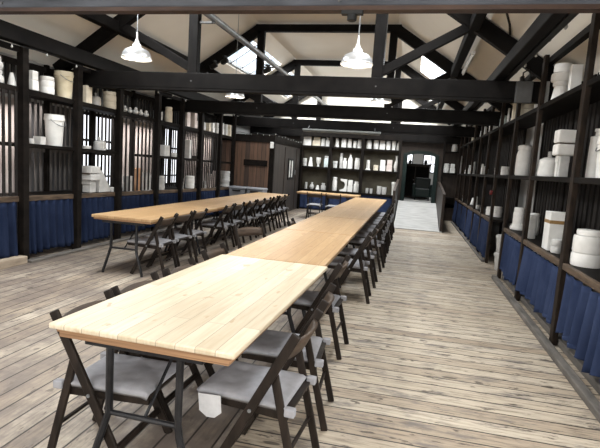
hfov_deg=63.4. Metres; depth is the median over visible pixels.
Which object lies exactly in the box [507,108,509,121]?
trim
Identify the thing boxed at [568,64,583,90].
block
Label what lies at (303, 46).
ceiling
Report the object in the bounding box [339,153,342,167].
block
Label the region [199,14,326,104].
pipe
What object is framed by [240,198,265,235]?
folding chair
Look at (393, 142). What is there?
jar
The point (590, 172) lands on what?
jar
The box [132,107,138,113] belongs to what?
bottle
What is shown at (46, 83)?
bucket
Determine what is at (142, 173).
block
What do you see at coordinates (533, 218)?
jar
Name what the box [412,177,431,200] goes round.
armchair
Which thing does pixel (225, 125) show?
stack
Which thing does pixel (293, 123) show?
roof truss
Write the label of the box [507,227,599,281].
shelf
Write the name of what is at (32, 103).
wall
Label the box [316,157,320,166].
vase
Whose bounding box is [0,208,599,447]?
floor
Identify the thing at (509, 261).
curtain
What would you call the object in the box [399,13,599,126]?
ceiling
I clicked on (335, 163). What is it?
bucket
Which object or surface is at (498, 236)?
tub
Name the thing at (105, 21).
roof beam
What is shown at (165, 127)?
window
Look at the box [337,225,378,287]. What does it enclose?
folding chair
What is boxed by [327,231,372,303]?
folding chair
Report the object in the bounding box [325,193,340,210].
folding chair
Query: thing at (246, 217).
cushion
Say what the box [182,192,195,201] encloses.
curtain
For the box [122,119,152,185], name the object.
window
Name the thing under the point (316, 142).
stack
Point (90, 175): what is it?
stack
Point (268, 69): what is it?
spotlight
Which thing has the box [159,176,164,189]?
block
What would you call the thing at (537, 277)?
curtain
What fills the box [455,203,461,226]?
curtain
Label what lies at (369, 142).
jar
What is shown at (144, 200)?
curtain
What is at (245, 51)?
window
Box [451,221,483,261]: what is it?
board
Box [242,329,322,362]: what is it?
cushion
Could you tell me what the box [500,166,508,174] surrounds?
jar
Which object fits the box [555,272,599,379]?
curtain
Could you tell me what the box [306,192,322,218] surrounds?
folding chair
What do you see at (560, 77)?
jar
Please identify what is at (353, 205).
trestle table
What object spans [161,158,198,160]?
shelf
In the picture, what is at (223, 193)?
curtain
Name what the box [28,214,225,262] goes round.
board
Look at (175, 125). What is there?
shelf
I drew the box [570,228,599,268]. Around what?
jar
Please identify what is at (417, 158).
wall
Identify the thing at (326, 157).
jar
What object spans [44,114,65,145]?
bucket
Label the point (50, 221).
curtain
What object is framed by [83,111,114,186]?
window
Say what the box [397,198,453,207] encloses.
floor
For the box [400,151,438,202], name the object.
door frame
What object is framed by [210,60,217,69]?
spotlight
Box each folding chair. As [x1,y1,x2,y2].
[47,289,184,447]
[104,271,203,421]
[127,213,177,276]
[146,211,193,266]
[162,257,237,376]
[168,208,208,262]
[197,308,323,447]
[199,203,234,250]
[200,243,227,260]
[211,202,244,245]
[228,199,256,239]
[233,223,265,248]
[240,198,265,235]
[241,283,335,430]
[247,197,271,233]
[255,195,278,229]
[262,195,285,227]
[271,194,289,224]
[286,218,295,226]
[291,254,350,359]
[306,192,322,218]
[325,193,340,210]
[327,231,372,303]
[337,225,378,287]
[348,218,385,271]
[355,214,386,262]
[359,211,389,256]
[362,209,390,250]
[366,206,391,245]
[369,205,393,239]
[371,203,393,237]
[373,201,394,233]
[375,200,395,231]
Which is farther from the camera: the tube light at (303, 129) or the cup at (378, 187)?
the cup at (378, 187)
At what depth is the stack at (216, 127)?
12.70 m
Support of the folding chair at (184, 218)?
on the floor at (438, 356)
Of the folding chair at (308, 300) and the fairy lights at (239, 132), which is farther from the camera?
the fairy lights at (239, 132)
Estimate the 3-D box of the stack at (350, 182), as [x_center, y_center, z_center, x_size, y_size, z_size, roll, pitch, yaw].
[1.748,-1.324,16.914,0.176,0.412,0.120,5,7,12]
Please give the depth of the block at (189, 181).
11.56 m
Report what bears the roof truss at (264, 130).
attached to the ceiling at (427, 27)
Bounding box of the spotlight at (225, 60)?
[220,55,228,64]
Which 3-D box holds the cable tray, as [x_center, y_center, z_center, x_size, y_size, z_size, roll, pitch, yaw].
[2.800,-1.957,6.780,0.060,0.060,19.200,5,7,12]
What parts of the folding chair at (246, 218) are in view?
long post, leg, leg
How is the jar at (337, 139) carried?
on the rack at (372, 178)
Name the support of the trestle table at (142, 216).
on the floor at (438, 356)
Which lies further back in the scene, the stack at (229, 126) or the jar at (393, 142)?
the jar at (393, 142)
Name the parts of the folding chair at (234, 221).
long post, long post, leg, backrest, leg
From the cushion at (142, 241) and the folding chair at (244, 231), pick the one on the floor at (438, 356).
the folding chair at (244, 231)
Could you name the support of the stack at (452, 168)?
on the rack at (444, 151)
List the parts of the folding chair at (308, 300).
seat rail, long post, leg, seat, leg, long post, backrest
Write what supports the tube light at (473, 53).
attached to the roof beam at (476, 20)
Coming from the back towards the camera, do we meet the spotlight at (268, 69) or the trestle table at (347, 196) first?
the trestle table at (347, 196)
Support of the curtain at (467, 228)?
attached to the rack at (492, 149)
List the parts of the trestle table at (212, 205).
leg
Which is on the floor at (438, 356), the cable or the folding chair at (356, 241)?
the folding chair at (356, 241)
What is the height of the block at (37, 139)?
0.109 m
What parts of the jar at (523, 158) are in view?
lid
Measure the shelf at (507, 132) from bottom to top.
0.040 m
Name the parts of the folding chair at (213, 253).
long post, backrest, long post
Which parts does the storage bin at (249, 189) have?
lid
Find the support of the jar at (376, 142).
on the rack at (372, 178)
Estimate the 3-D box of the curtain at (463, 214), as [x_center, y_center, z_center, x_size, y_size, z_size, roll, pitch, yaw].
[4.394,-0.132,13.032,0.112,0.657,1.154,5,7,12]
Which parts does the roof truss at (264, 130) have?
queen post, queen post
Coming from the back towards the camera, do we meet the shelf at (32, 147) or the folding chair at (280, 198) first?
the folding chair at (280, 198)
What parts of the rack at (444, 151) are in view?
post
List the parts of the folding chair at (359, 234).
leg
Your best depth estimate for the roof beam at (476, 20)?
7.10 m
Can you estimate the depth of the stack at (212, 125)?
12.43 m
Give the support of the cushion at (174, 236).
on the folding chair at (184, 218)
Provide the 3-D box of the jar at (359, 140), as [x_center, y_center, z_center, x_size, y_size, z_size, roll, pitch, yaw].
[2.048,-2.749,16.692,0.137,0.305,0.137,5,7,12]
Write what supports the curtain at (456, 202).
attached to the rack at (492, 149)
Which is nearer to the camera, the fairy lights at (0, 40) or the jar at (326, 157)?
the fairy lights at (0, 40)
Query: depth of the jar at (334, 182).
16.96 m
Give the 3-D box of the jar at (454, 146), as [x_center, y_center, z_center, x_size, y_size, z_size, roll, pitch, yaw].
[5.081,-2.500,15.957,0.180,0.250,0.180,5,7,12]
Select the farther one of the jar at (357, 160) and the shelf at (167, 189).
the jar at (357, 160)
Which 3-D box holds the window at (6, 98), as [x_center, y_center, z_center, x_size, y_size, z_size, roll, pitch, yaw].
[-4.726,-0.973,5.479,0.160,1.400,3.890,5,7,12]
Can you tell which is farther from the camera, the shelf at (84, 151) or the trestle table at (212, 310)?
the shelf at (84, 151)
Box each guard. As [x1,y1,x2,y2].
[392,179,399,221]
[436,182,445,231]
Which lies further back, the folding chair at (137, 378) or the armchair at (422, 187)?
the armchair at (422, 187)
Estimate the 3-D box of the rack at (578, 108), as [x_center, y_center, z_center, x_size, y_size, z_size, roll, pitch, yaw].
[2.930,-0.441,5.354,0.440,3.060,6.580,5,7,12]
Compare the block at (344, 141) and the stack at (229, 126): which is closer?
the stack at (229, 126)
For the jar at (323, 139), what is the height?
0.291 m
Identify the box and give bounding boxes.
[514,69,533,103]
[541,211,565,250]
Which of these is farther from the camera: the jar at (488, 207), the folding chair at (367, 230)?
the jar at (488, 207)
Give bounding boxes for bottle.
[92,93,100,105]
[93,137,106,149]
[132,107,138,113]
[308,157,312,165]
[347,153,352,168]
[365,160,369,169]
[394,156,397,171]
[535,151,555,176]
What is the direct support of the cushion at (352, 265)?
on the folding chair at (355, 265)
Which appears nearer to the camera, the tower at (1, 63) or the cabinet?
the tower at (1, 63)
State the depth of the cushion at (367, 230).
8.86 m
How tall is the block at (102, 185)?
0.373 m
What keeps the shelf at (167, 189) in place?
attached to the rack at (23, 150)
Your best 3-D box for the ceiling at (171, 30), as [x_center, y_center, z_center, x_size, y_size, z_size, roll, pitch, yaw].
[-2.805,-3.264,7.830,2.608,1.811,19.400,5,7,12]
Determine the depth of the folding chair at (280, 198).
11.84 m
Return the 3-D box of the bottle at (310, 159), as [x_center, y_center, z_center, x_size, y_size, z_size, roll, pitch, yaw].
[0.378,-2.200,17.136,0.170,0.323,0.170,5,7,12]
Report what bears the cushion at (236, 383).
on the folding chair at (274, 391)
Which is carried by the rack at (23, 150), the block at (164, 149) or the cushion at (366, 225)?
the block at (164, 149)
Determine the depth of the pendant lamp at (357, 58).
5.27 m
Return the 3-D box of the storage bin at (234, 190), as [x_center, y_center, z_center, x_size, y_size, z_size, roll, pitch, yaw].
[-1.736,-0.652,13.757,0.500,0.830,0.485,5,7,12]
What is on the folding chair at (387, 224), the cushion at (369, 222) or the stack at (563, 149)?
the cushion at (369, 222)
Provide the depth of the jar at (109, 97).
8.27 m
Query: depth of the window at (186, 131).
13.79 m
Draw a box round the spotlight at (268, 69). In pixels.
[263,64,271,73]
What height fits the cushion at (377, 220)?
0.053 m
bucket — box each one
[39,76,54,94]
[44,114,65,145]
[54,70,73,98]
[333,161,337,167]
[595,136,599,177]
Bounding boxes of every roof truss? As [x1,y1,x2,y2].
[52,14,553,103]
[153,24,512,125]
[214,60,488,137]
[250,96,471,144]
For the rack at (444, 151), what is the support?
on the floor at (438, 356)
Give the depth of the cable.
5.93 m
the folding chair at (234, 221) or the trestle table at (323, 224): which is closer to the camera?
the trestle table at (323, 224)
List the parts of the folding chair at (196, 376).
leg, backrest, long post, seat rail, long post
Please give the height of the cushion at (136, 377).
0.052 m
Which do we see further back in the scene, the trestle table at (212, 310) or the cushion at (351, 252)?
the cushion at (351, 252)
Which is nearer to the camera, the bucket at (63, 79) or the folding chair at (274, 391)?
the folding chair at (274, 391)
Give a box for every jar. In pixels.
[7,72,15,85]
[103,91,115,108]
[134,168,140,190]
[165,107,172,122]
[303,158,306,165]
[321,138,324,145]
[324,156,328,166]
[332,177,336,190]
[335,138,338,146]
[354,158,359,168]
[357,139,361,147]
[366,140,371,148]
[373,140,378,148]
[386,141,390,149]
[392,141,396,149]
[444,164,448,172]
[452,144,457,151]
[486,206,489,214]
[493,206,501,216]
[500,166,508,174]
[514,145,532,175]
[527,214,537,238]
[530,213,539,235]
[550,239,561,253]
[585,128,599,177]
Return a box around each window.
[0,96,14,192]
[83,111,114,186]
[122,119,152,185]
[164,127,176,184]
[184,131,210,183]
[228,43,279,73]
[407,154,413,163]
[422,57,445,78]
[423,154,434,172]
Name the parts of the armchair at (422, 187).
armrest, seat, backrest, armrest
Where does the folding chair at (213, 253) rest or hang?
on the floor at (438, 356)
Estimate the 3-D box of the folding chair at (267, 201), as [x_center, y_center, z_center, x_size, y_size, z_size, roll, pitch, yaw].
[-0.937,-0.216,10.841,0.562,0.795,0.456,5,7,12]
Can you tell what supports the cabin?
on the floor at (438, 356)
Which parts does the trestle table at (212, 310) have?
leg, leg rail, leg, edge frame, leg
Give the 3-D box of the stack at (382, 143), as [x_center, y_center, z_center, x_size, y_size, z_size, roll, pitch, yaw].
[2.809,-2.723,16.519,0.182,0.398,0.120,5,7,12]
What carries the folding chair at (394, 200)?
on the floor at (438, 356)
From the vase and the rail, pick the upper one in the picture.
the vase
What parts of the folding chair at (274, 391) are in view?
seat rail, long post, leg, long post, seat, backrest, leg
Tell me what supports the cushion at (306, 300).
on the folding chair at (308, 300)
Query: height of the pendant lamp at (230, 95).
1.735 m
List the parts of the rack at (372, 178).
post, post, post, post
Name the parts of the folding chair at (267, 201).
long post, leg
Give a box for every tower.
[0,56,3,82]
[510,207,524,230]
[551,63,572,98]
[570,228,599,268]
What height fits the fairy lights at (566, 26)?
0.093 m
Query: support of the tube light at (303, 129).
hanging from the roof truss at (293, 123)
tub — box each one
[494,252,498,270]
[496,234,515,252]
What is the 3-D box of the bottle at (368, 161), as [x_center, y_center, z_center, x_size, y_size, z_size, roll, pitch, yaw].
[2.343,-2.026,16.701,0.170,0.343,0.170,5,7,12]
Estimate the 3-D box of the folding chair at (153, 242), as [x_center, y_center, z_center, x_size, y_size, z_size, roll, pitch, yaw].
[-1.942,0.256,6.440,0.562,0.795,0.456,5,7,10]
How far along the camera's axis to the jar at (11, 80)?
6.20 m
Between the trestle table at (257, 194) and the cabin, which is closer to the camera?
the trestle table at (257, 194)
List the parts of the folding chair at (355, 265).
seat rail, long post, long post, leg, leg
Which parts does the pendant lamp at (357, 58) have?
lamp shade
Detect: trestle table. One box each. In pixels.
[49,254,327,447]
[91,205,208,276]
[164,199,242,254]
[208,195,268,236]
[226,229,352,316]
[240,192,289,222]
[285,215,366,287]
[297,191,360,215]
[316,207,375,247]
[335,201,381,211]
[348,197,386,206]
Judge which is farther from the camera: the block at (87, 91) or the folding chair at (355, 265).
the block at (87, 91)
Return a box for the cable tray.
[458,13,578,125]
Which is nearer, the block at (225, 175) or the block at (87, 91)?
the block at (87, 91)
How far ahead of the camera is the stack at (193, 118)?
11.39 m
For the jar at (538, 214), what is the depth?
6.63 m
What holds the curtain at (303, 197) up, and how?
attached to the rack at (372, 178)
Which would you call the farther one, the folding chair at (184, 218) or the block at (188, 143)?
the block at (188, 143)
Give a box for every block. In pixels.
[33,136,45,144]
[83,85,91,103]
[96,170,110,191]
[122,176,131,190]
[142,173,149,190]
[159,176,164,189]
[160,145,169,155]
[185,112,190,126]
[185,140,191,157]
[185,176,193,188]
[220,171,229,186]
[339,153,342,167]
[341,138,346,146]
[342,158,346,167]
[347,139,351,147]
[353,181,358,192]
[511,103,516,119]
[520,103,533,115]
[544,81,549,102]
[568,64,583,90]
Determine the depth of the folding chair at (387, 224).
10.10 m
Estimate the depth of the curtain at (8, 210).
6.33 m
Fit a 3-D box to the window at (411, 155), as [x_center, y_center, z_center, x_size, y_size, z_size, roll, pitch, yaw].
[4.682,-2.707,21.351,0.550,0.800,0.080,5,7,12]
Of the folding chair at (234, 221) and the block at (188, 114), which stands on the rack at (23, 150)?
the block at (188, 114)
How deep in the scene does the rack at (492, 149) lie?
10.43 m
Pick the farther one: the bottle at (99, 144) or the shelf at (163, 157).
the shelf at (163, 157)
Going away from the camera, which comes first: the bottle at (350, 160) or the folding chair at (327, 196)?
the folding chair at (327, 196)
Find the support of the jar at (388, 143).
on the rack at (372, 178)
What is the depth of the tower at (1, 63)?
6.02 m
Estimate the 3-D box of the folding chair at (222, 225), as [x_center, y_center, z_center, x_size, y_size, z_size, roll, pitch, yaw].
[-1.447,0.031,8.542,0.562,0.795,0.456,5,7,8]
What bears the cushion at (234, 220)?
on the folding chair at (234, 221)
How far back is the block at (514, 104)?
7.83 m
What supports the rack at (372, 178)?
on the floor at (438, 356)
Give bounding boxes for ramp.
[394,200,438,229]
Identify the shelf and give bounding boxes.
[0,89,222,137]
[0,141,74,150]
[0,186,220,196]
[51,148,116,153]
[135,154,179,159]
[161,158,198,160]
[457,198,512,222]
[465,128,523,148]
[506,83,599,128]
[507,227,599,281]
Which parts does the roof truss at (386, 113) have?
queen post, queen post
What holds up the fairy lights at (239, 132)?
attached to the cabin
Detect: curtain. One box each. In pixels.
[0,202,17,258]
[29,199,73,253]
[81,196,113,243]
[121,194,154,232]
[158,192,177,204]
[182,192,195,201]
[201,190,214,215]
[219,190,228,212]
[299,190,325,209]
[328,192,356,208]
[361,195,391,212]
[452,201,457,223]
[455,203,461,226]
[459,206,466,232]
[464,209,471,239]
[470,213,479,246]
[476,218,488,257]
[499,233,520,284]
[515,246,557,323]
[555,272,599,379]
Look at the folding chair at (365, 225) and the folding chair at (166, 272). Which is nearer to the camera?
the folding chair at (166, 272)
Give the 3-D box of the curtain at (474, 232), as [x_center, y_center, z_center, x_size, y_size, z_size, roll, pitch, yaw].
[3.828,0.127,10.610,0.117,0.658,1.152,5,7,12]
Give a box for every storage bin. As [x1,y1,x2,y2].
[229,186,246,214]
[246,187,267,210]
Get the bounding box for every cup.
[377,186,381,193]
[381,187,386,194]
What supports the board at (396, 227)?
on the floor at (438, 356)
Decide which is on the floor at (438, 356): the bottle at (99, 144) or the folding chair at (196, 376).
the folding chair at (196, 376)
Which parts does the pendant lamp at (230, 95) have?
lamp shade, cord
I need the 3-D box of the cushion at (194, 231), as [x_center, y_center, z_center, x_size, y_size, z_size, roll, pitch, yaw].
[-1.770,0.115,7.437,0.455,0.052,0.390,5,7,12]
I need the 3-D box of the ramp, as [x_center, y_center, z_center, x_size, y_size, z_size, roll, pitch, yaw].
[3.585,-0.310,14.948,1.220,0.560,3.240,5,7,12]
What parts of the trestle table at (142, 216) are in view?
leg, leg rail, edge frame, leg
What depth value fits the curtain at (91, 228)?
8.04 m
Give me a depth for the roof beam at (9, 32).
6.83 m
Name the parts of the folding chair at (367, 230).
leg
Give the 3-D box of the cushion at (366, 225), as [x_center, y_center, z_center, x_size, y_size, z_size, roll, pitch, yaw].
[1.462,0.061,9.574,0.455,0.053,0.390,5,7,10]
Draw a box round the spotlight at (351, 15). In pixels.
[341,10,363,21]
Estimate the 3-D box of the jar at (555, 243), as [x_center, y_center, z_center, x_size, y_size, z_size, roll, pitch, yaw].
[2.716,0.234,5.136,0.113,0.145,0.113,5,7,12]
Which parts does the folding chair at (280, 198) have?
long post, leg, leg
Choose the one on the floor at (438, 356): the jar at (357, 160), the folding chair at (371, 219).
the folding chair at (371, 219)
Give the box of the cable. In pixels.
[506,13,510,35]
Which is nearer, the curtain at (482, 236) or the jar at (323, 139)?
the curtain at (482, 236)
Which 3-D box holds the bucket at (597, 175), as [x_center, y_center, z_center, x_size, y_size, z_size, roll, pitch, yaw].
[2.630,-0.565,4.141,0.205,0.360,0.210,5,7,12]
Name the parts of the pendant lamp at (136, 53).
lamp shade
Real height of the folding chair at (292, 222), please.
0.795 m
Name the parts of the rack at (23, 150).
rail, post, post, post, rail, post, post, post, post, rail, post, post, post, post, post, post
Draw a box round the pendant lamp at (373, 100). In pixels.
[370,14,391,103]
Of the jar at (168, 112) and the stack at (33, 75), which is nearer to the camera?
the stack at (33, 75)
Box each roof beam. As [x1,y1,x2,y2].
[0,19,261,116]
[75,14,276,102]
[436,14,486,108]
[450,13,567,125]
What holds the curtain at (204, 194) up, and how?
attached to the rack at (23, 150)
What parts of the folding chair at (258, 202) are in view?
long post, leg, long post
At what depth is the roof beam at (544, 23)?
4.68 m
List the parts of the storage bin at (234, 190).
lid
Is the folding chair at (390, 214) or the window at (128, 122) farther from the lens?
the folding chair at (390, 214)
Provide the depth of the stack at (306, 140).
17.03 m
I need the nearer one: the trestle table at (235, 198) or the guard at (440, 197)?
the trestle table at (235, 198)
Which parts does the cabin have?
corner post, door frame, pane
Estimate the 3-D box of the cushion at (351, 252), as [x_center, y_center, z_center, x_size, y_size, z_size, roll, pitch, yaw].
[0.747,0.378,6.596,0.455,0.053,0.390,5,7,12]
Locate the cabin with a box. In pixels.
[221,134,300,216]
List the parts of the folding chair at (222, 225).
seat rail, long post, long post, leg, backrest, leg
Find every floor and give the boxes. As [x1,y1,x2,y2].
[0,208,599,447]
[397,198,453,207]
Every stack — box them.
[29,70,38,90]
[82,165,100,192]
[190,113,197,127]
[205,123,210,130]
[209,123,214,131]
[214,123,218,132]
[224,124,227,134]
[226,125,230,135]
[303,136,311,144]
[312,137,320,145]
[347,180,352,191]
[379,140,384,149]
[380,160,385,170]
[386,160,391,171]
[449,164,454,172]
[552,129,576,176]
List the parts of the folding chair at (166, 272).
backrest, long post, long post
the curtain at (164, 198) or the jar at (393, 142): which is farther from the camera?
the jar at (393, 142)
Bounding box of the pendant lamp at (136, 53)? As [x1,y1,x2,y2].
[121,14,151,61]
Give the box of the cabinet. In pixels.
[404,163,430,198]
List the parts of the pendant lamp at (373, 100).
lamp shade, cord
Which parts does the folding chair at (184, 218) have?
long post, leg, long post, backrest, leg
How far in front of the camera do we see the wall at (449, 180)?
16.34 m
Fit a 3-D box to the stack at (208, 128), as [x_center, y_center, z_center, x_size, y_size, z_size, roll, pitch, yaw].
[-2.314,-2.434,12.201,0.120,0.206,0.080,5,7,12]
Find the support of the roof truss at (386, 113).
attached to the ceiling at (427, 27)
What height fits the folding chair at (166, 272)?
0.795 m
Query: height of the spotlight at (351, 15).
0.069 m
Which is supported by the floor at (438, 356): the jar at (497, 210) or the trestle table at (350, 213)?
the trestle table at (350, 213)
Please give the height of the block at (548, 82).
0.304 m
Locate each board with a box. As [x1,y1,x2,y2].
[0,255,27,269]
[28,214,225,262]
[394,226,441,232]
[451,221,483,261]
[491,275,599,422]
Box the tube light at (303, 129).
[302,125,380,134]
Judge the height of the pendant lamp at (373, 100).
1.735 m
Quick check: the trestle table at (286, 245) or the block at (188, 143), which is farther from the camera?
the block at (188, 143)
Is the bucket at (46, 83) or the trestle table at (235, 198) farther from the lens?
the trestle table at (235, 198)
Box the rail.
[502,275,599,394]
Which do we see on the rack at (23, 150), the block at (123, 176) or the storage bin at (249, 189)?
the block at (123, 176)
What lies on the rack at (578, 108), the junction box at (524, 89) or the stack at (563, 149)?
the stack at (563, 149)
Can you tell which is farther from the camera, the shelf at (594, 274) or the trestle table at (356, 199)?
the trestle table at (356, 199)
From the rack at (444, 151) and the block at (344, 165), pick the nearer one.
the rack at (444, 151)
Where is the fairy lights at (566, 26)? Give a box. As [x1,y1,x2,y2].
[482,24,567,105]
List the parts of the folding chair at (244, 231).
long post, backrest, long post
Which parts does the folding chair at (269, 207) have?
leg, leg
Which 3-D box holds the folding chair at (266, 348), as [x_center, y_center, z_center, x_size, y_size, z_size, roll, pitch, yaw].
[-0.057,0.789,3.050,0.562,0.807,0.456,5,7,9]
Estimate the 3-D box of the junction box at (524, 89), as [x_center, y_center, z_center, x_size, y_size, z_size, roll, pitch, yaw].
[2.873,-1.767,6.213,0.200,0.430,0.070,5,7,12]
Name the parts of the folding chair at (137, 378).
leg, long post, backrest, leg, seat rail, seat, long post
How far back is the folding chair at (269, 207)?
11.29 m
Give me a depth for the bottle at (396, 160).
16.43 m
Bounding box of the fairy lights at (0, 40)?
[0,40,188,101]
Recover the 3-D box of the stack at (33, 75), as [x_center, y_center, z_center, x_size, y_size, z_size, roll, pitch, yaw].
[-3.623,-1.941,6.571,0.120,0.260,0.120,5,7,12]
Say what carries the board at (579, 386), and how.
on the floor at (438, 356)
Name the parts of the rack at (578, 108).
post, post, post, rail, post, post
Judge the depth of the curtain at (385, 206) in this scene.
16.58 m
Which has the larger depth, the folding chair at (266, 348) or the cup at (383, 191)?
the cup at (383, 191)
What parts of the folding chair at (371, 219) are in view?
leg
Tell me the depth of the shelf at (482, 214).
10.41 m
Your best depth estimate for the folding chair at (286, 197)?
12.60 m
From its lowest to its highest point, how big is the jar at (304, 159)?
0.273 m
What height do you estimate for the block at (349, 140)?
0.441 m
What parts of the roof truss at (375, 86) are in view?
queen post, queen post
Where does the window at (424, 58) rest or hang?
attached to the ceiling at (427, 27)
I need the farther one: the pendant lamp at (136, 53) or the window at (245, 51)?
the window at (245, 51)
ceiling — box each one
[0,14,312,116]
[251,14,403,77]
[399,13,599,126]
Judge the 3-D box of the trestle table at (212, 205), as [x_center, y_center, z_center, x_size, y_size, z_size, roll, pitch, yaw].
[-1.688,0.012,8.688,0.850,0.752,1.742,5,7,12]
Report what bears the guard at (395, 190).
on the floor at (438, 356)
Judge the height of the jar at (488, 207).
0.163 m
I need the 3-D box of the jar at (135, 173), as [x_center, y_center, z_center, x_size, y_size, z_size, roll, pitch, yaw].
[-3.124,-0.859,9.337,0.140,0.437,0.140,5,7,12]
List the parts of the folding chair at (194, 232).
long post, leg, long post, backrest, leg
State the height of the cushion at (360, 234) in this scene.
0.053 m
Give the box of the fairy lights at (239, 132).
[239,132,300,142]
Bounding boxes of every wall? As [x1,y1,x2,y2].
[0,52,250,242]
[254,96,472,220]
[413,154,432,184]
[486,123,597,292]
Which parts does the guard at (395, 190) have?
post, panel, handrail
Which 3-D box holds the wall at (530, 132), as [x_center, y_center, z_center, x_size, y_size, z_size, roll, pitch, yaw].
[3.642,-0.413,6.751,0.150,2.998,19.200,5,7,12]
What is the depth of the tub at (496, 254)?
8.13 m
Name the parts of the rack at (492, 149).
post, post, post, post, post, post, post, post, post, post, post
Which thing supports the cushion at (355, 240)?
on the folding chair at (356, 241)
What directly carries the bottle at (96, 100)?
on the rack at (23, 150)
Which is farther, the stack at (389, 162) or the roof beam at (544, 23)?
the stack at (389, 162)
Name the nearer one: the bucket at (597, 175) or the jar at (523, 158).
the bucket at (597, 175)
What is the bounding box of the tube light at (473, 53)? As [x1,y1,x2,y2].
[462,51,475,74]
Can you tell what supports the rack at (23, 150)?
on the floor at (438, 356)
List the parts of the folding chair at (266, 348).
seat rail, long post, leg, long post, seat, leg, backrest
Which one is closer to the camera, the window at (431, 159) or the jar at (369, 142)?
the jar at (369, 142)
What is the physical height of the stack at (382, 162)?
0.374 m
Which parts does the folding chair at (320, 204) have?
backrest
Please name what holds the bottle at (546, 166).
on the rack at (578, 108)
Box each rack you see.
[0,41,236,258]
[296,131,401,209]
[440,141,458,198]
[453,103,526,262]
[496,13,599,345]
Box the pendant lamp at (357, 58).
[340,16,372,67]
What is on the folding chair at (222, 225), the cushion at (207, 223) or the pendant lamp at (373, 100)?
the cushion at (207, 223)
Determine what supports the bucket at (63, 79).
on the rack at (23, 150)
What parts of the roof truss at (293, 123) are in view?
queen post, queen post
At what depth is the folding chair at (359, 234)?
8.20 m
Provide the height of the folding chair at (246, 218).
0.795 m
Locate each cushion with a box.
[63,353,184,399]
[127,236,171,245]
[146,232,187,238]
[173,228,202,234]
[197,360,306,409]
[202,221,229,226]
[211,218,240,222]
[232,215,252,219]
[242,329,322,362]
[293,290,340,307]
[329,257,365,268]
[339,247,372,256]
[350,237,379,244]
[355,232,381,238]
[359,228,384,232]
[362,224,385,229]
[366,221,387,224]
[369,218,388,221]
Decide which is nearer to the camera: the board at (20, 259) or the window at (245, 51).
the board at (20, 259)
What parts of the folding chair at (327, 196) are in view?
backrest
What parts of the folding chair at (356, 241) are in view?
seat rail, leg, leg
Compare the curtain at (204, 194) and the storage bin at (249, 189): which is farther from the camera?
the storage bin at (249, 189)
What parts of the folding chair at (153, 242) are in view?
seat rail, long post, leg, long post, backrest, leg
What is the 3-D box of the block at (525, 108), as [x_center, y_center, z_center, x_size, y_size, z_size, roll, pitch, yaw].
[3.432,-1.730,7.319,0.220,0.280,0.220,5,7,12]
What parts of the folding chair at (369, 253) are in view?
seat rail, leg, leg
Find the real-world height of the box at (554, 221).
0.421 m
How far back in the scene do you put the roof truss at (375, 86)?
6.79 m
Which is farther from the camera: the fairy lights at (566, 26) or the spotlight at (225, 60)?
the spotlight at (225, 60)
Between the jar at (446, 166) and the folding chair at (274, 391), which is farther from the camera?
the jar at (446, 166)
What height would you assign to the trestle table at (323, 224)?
0.752 m
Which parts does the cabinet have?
door, door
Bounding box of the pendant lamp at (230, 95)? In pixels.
[225,16,244,97]
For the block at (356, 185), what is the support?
on the rack at (372, 178)
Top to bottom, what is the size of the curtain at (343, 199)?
0.630 m
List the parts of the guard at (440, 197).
panel, handrail, post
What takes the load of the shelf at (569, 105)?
attached to the rack at (578, 108)
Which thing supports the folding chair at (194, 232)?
on the floor at (438, 356)
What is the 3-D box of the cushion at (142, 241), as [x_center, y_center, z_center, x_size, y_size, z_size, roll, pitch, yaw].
[-1.989,0.222,6.446,0.455,0.052,0.390,5,7,10]

